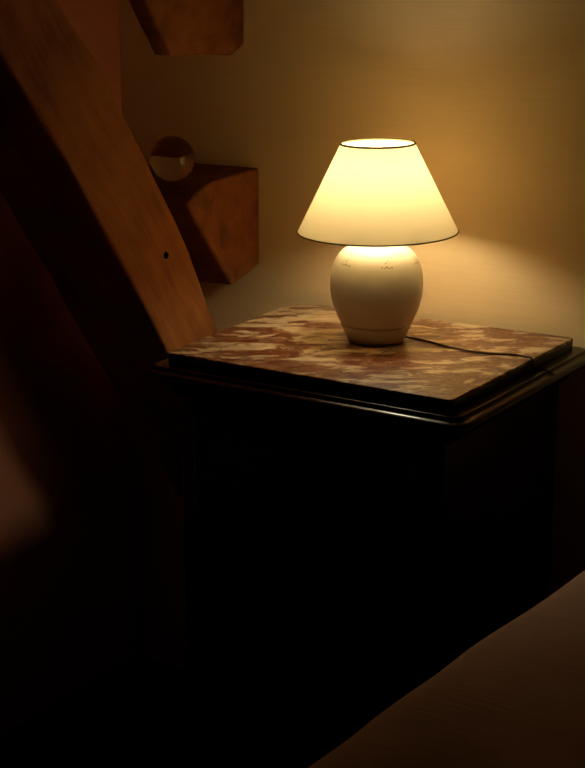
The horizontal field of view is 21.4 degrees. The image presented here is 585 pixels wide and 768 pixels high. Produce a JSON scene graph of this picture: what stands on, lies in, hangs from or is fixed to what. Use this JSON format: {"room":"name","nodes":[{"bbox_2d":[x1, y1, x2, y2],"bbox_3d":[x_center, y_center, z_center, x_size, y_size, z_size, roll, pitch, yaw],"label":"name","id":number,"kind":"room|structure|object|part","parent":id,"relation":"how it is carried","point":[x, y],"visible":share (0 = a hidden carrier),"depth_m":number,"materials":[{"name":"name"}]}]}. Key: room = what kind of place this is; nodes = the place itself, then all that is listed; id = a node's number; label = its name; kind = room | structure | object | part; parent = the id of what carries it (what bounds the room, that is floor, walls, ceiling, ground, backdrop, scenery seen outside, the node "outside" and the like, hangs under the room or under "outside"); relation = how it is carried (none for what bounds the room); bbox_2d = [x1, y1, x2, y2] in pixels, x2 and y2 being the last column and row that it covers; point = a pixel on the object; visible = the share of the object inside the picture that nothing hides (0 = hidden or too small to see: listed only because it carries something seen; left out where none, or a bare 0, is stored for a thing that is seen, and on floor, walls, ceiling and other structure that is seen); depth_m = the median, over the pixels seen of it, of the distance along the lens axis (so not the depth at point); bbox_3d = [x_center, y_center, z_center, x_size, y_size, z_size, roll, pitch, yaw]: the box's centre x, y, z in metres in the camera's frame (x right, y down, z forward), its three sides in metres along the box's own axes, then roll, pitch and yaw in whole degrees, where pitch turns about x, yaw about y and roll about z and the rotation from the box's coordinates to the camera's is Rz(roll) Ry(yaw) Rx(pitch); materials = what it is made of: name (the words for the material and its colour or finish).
{"room":"bedroom","nodes":[
{"label":"bedroom","id":0,"kind":"room"},
{"bbox_2d":[0,0,136,735],"bbox_3d":[-1.082,-0.364,1.463,0.100,2.420,2.785,9,18,31],"label":"wall","id":1,"kind":"structure","parent":0,"point":[68,609],"depth_m":2.61,"materials":[{"name":"beige paint"}]},
{"bbox_2d":[0,656,188,767],"bbox_3d":[0.143,1.046,1.031,3.008,0.080,2.785,9,18,31],"label":"floor","id":2,"kind":"structure","parent":0,"point":[135,715],"depth_m":2.62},
{"bbox_2d":[144,305,584,767],"bbox_3d":[0.101,0.292,2.293,0.536,0.720,0.443,9,18,31],"label":"nightstand","id":3,"kind":"object","parent":2,"relation":"on","point":[358,519],"visible":0.98,"depth_m":2.12,"materials":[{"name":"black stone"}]},
{"bbox_3d":[0.017,0.109,2.080,0.370,0.105,0.012,10,18,32],"label":"drawer","id":4,"kind":"part","parent":3,"relation":"part of","materials":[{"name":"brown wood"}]},
{"bbox_3d":[0.017,0.384,2.154,0.370,0.435,0.012,10,18,32],"label":"door","id":5,"kind":"part","parent":3,"relation":"part of","materials":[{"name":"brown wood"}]},
{"bbox_3d":[0.101,-0.016,2.210,0.536,0.047,0.443,9,18,31],"label":"moulding","id":6,"kind":"part","parent":3,"relation":"part of","materials":[{"name":"brown wood"}]},
{"bbox_3d":[0.104,-0.046,2.208,0.475,0.012,0.395,9,18,31],"label":"frame","id":7,"kind":"part","parent":3,"relation":"part of","materials":[{"name":"brown wood"}]},
{"bbox_2d":[297,138,557,603],"bbox_3d":[0.179,0.167,2.245,0.376,1.020,0.228,12,19,37],"label":"table lamp","id":8,"kind":"object","parent":3,"relation":"on","point":[377,198],"visible":0.99,"depth_m":2.13,"materials":[{"name":"white ceramic"}]},
{"bbox_3d":[0.120,-0.275,2.174,0.226,0.126,0.226,9,18,31],"label":"lamp shade","id":9,"kind":"part","parent":8,"relation":"part of","materials":[{"name":"beige fabric"}]},
{"bbox_3d":[0.120,-0.216,2.189,0.229,0.007,0.229,9,18,31],"label":"rim trim","id":10,"kind":"part","parent":8,"relation":"part of","materials":[{"name":"beige fabric"}]},
{"bbox_3d":[0.119,-0.335,2.156,0.107,0.005,0.107,9,18,31],"label":"rim trim","id":11,"kind":"part","parent":8,"relation":"part of","materials":[{"name":"fabric"}]},
{"bbox_3d":[0.264,0.304,2.268,0.244,0.743,0.069,5,16,18],"label":"cord","id":12,"kind":"part","parent":8,"relation":"part of","materials":[{"name":"black plastic"}]},
{"bbox_2d":[308,570,584,767],"bbox_3d":[0.624,0.719,1.002,1.577,0.567,2.134,9,18,31],"label":"bed","id":13,"kind":"object","parent":2,"relation":"on","point":[515,698],"visible":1,"depth_m":1.47,"materials":[{"name":"fabric"}]},
{"bbox_2d":[118,0,584,670],"bbox_3d":[0.926,-0.440,1.898,3.008,2.500,0.120,9,18,31],"label":"wall","id":14,"kind":"structure","parent":0,"point":[490,94],"depth_m":2.35,"materials":[{"name":"beige paint"}]},
{"bbox_2d":[0,0,217,496],"bbox_3d":[-0.382,-0.300,2.150,0.173,1.264,0.927,9,18,31],"label":"strut","id":15,"kind":"object","parent":14,"relation":"attached to","point":[75,178],"visible":0.75,"depth_m":2.24,"materials":[{"name":"brown wood"}]},
{"bbox_2d":[129,0,242,55],"bbox_3d":[-0.215,-0.653,2.237,0.038,0.368,0.463,9,18,31],"label":"wooden beam","id":16,"kind":"structure","parent":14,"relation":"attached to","point":[171,27],"depth_m":2.34,"materials":[{"name":"brown wood"}]},
{"bbox_2d":[148,163,258,284],"bbox_3d":[-0.187,-0.253,2.490,0.198,0.180,0.196,9,18,31],"label":"stub","id":17,"kind":"object","parent":14,"relation":"attached to","point":[214,210],"visible":0.55,"depth_m":2.44,"materials":[{"name":"brown wood"}]},
{"bbox_2d":[149,136,194,181],"bbox_3d":[-0.186,-0.350,2.407,0.071,0.071,0.071,9,18,31],"label":"glass ball","id":18,"kind":"object","parent":17,"relation":"on","point":[172,158],"visible":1,"depth_m":2.38,"materials":[{"name":"clear glass"}]}
]}

